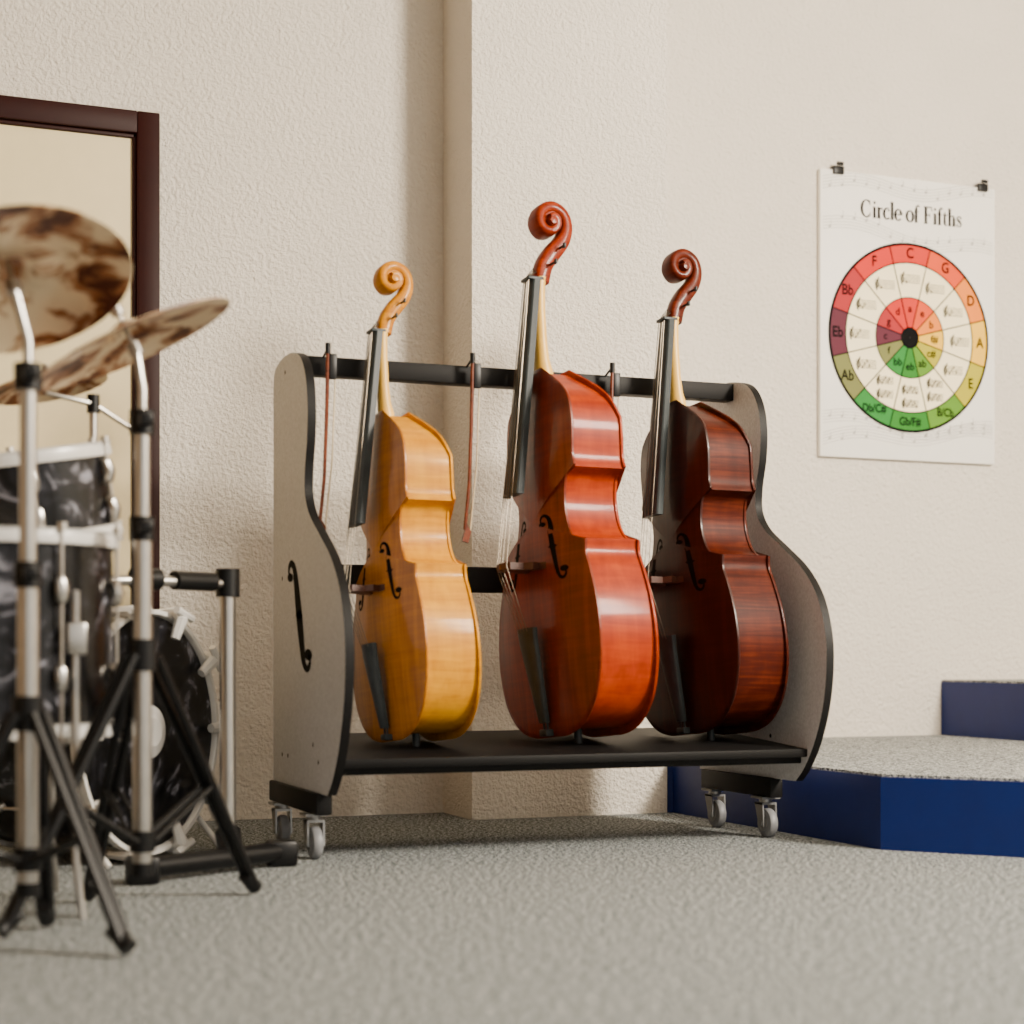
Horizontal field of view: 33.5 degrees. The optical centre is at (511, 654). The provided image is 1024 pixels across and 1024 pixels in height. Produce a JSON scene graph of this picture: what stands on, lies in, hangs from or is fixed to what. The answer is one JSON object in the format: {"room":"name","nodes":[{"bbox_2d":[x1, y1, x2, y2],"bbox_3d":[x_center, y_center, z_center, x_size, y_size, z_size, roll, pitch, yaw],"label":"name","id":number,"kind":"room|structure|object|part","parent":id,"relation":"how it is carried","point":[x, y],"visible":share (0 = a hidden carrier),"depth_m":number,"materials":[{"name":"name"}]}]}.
{"room":"music room","nodes":[
{"label":"music room","id":0,"kind":"room"},
{"bbox_2d":[0,0,442,820],"bbox_3d":[-2.084,-1.150,4.725,4.004,3.300,0.120,0,0,-22],"label":"wall","id":1,"kind":"structure","parent":0,"point":[301,141],"depth_m":5.18,"materials":[{"name":"beige paint"}]},
{"bbox_2d":[0,124,131,606],"bbox_3d":[-1.534,-0.523,4.874,0.903,2.036,0.005,0,0,-22],"label":"leaf","id":2,"kind":"object","parent":1,"relation":"attached to","point":[88,174],"visible":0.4,"depth_m":4.98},
{"bbox_2d":[0,95,159,609],"bbox_3d":[-1.530,-0.553,4.863,1.035,2.107,0.030,0,0,-22],"label":"frame","id":3,"kind":"object","parent":1,"relation":"attached to","point":[142,127],"visible":0.62,"depth_m":5.03,"materials":[{"name":"brown wood"}]},
{"bbox_2d":[0,812,1023,1023],"bbox_3d":[1.418,0.550,1.852,8.400,0.100,8.800,0,0,-22],"label":"floor","id":4,"kind":"structure","parent":0,"point":[669,917],"depth_m":3.07,"materials":[{"name":"grey carpet"}]},
{"bbox_2d":[0,522,123,919],"bbox_3d":[-0.997,0.123,3.294,0.466,0.736,0.438,0,0,-22],"label":"tom drum","id":5,"kind":"object","parent":4,"relation":"on","point":[78,594],"visible":0.65,"depth_m":3.15,"materials":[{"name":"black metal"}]},
{"bbox_2d":[0,436,123,540],"bbox_3d":[-1.008,-0.325,3.522,0.399,0.285,0.413,0,0,-22],"label":"tom drum","id":6,"kind":"object","parent":5,"relation":"on","point":[74,482],"visible":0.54,"depth_m":3.40,"materials":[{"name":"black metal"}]},
{"bbox_2d":[0,204,136,955],"bbox_3d":[-0.860,-0.117,2.913,0.415,1.227,0.390,0,0,-22],"label":"cymbal stand","id":7,"kind":"object","parent":4,"relation":"on","point":[63,271],"visible":1,"depth_m":2.91,"materials":[{"name":"brown and cream mottled tortoiseshell"},{"name":"satin chrome"}]},
{"bbox_2d":[0,605,219,868],"bbox_3d":[-1.042,0.188,4.213,0.452,0.620,0.645,0,0,22],"label":"bass drum","id":8,"kind":"object","parent":4,"relation":"on","point":[189,667],"visible":0.35,"depth_m":4.20,"materials":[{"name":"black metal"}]},
{"bbox_2d":[0,297,261,937],"bbox_3d":[-0.710,-0.087,3.259,0.365,1.168,0.616,0,0,4],"label":"cymbal stand","id":9,"kind":"object","parent":4,"relation":"on","point":[128,342],"visible":0.95,"depth_m":3.19,"materials":[{"name":"brown and cream mottled tortoiseshell"},{"name":"satin chrome"}]},
{"bbox_2d":[0,364,297,885],"bbox_3d":[-0.781,-0.060,3.765,0.758,1.120,0.258,0,0,-33],"label":"frame","id":10,"kind":"object","parent":4,"relation":"on","point":[226,581],"visible":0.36,"depth_m":3.91,"materials":[{"name":"metal chrome"},{"name":"black plastic"}]},
{"bbox_2d":[268,353,833,858],"bbox_3d":[0.090,-0.139,4.463,1.340,1.278,0.698,0,0,-22],"label":"storage rack","id":11,"kind":"object","parent":4,"relation":"on","point":[314,746],"visible":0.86,"depth_m":4.40,"materials":[{"name":"grey laminate"}]},
{"bbox_3d":[-0.500,-0.222,4.226,0.022,1.113,0.693,0,0,-22],"label":"panel","id":12,"kind":"part","parent":11,"relation":"part of","materials":[{"name":"grey laminate"}]},
{"bbox_2d":[319,343,336,529],"bbox_3d":[-0.481,-0.546,4.361,0.052,0.502,0.053,0,0,-22],"label":"bow","id":13,"kind":"object","parent":11,"relation":"on","point":[331,359],"visible":0.93,"depth_m":4.34,"materials":[{"name":"brown wood"}]},
{"bbox_2d":[344,261,480,746],"bbox_3d":[-0.294,-0.392,4.300,0.270,1.252,0.492,0,0,-27],"label":"cello","id":14,"kind":"object","parent":11,"relation":"on","point":[417,649],"visible":1,"depth_m":4.24,"materials":[{"name":"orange wood"}]},
{"bbox_3d":[-0.332,-0.202,4.304,0.030,0.841,0.491,0,-6,-27],"label":"plate","id":15,"kind":"part","parent":14,"relation":"part of","materials":[{"name":"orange wood"}]},
{"bbox_3d":[-0.221,-0.202,4.360,0.087,0.841,0.491,0,-6,-27],"label":"plate","id":16,"kind":"part","parent":14,"relation":"part of","materials":[{"name":"orange wood"}]},
{"bbox_2d":[461,353,480,542],"bbox_3d":[-0.115,-0.546,4.506,0.052,0.502,0.053,0,0,-22],"label":"bow","id":17,"kind":"object","parent":11,"relation":"on","point":[475,375],"visible":1,"depth_m":4.48,"materials":[{"name":"brown wood"}]},
{"bbox_2d":[343,728,806,775],"bbox_3d":[0.085,0.248,4.490,1.260,0.076,0.570,0,0,-22],"label":"shelf","id":18,"kind":"object","parent":11,"relation":"attached to","point":[777,748],"depth_m":4.34,"materials":[{"name":"black laminate"}]},
{"bbox_2d":[496,201,658,743],"bbox_3d":[0.115,-0.491,4.464,0.313,1.453,0.570,0,0,-27],"label":"cello","id":19,"kind":"object","parent":11,"relation":"on","point":[579,641],"visible":1,"depth_m":4.39,"materials":[{"name":"red wood"}]},
{"bbox_3d":[0.071,-0.271,4.467,0.035,0.976,0.570,0,-5,-27],"label":"plate","id":20,"kind":"part","parent":19,"relation":"part of","materials":[{"name":"red wood"}]},
{"bbox_3d":[0.200,-0.271,4.532,0.101,0.976,0.570,0,-5,-27],"label":"plate","id":21,"kind":"part","parent":19,"relation":"part of","materials":[{"name":"red wood"}]},
{"bbox_2d":[605,362,619,409],"bbox_3d":[0.263,-0.546,4.655,0.052,0.502,0.053,0,0,-22],"label":"bow","id":22,"kind":"object","parent":11,"relation":"on","point":[614,377],"visible":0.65,"depth_m":4.63,"materials":[{"name":"brown wood"}]},
{"bbox_2d":[640,249,788,740],"bbox_3d":[0.484,-0.446,4.609,0.293,1.358,0.533,0,0,-27],"label":"cello","id":23,"kind":"object","parent":11,"relation":"on","point":[723,669],"visible":0.98,"depth_m":4.54,"materials":[{"name":"brown wood"}]},
{"bbox_3d":[0.443,-0.239,4.613,0.033,0.912,0.532,0,-5,-27],"label":"plate","id":24,"kind":"part","parent":23,"relation":"part of","materials":[{"name":"brown wood"}]},
{"bbox_3d":[0.563,-0.239,4.673,0.094,0.912,0.532,0,-5,-27],"label":"plate","id":25,"kind":"part","parent":23,"relation":"part of","materials":[{"name":"brown wood"}]},
{"bbox_3d":[0.692,-0.222,4.698,0.022,1.113,0.693,0,0,-22],"label":"panel","id":26,"kind":"part","parent":11,"relation":"part of","materials":[{"name":"grey laminate"}]},
{"bbox_2d":[667,735,1023,857],"bbox_3d":[2.400,0.403,5.671,3.742,0.194,2.118,0,0,-22],"label":"carpeted riser","id":27,"kind":"object","parent":4,"relation":"on","point":[947,794],"visible":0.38,"depth_m":4.49,"materials":[{"name":"carpet"}]},
{"bbox_2d":[941,679,1023,740],"bbox_3d":[2.890,0.201,6.440,2.265,0.211,1.048,0,0,-22],"label":"carpeted riser","id":28,"kind":"object","parent":27,"relation":"on","point":[993,708],"visible":1,"depth_m":6.27,"materials":[{"name":"carpet"}]},
{"bbox_2d":[443,0,666,819],"bbox_3d":[0.050,-1.150,5.615,0.660,3.300,0.735,0,0,-22],"label":"wall","id":29,"kind":"structure","parent":0,"point":[563,102],"depth_m":5.27,"materials":[{"name":"beige paint"}]},
{"bbox_2d":[667,0,1023,736],"bbox_3d":[1.990,-1.150,6.714,3.756,3.300,0.120,0,0,-22],"label":"wall","id":30,"kind":"structure","parent":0,"point":[918,566],"depth_m":6.37,"materials":[{"name":"beige paint"}]},
{"bbox_2d":[818,161,994,464],"bbox_3d":[1.505,-1.283,6.433,0.782,1.092,0.044,0,0,-22],"label":"poster","id":31,"kind":"object","parent":30,"relation":"attached to","point":[906,267],"visible":1,"depth_m":6.43,"materials":[{"name":"paper"}]}
]}

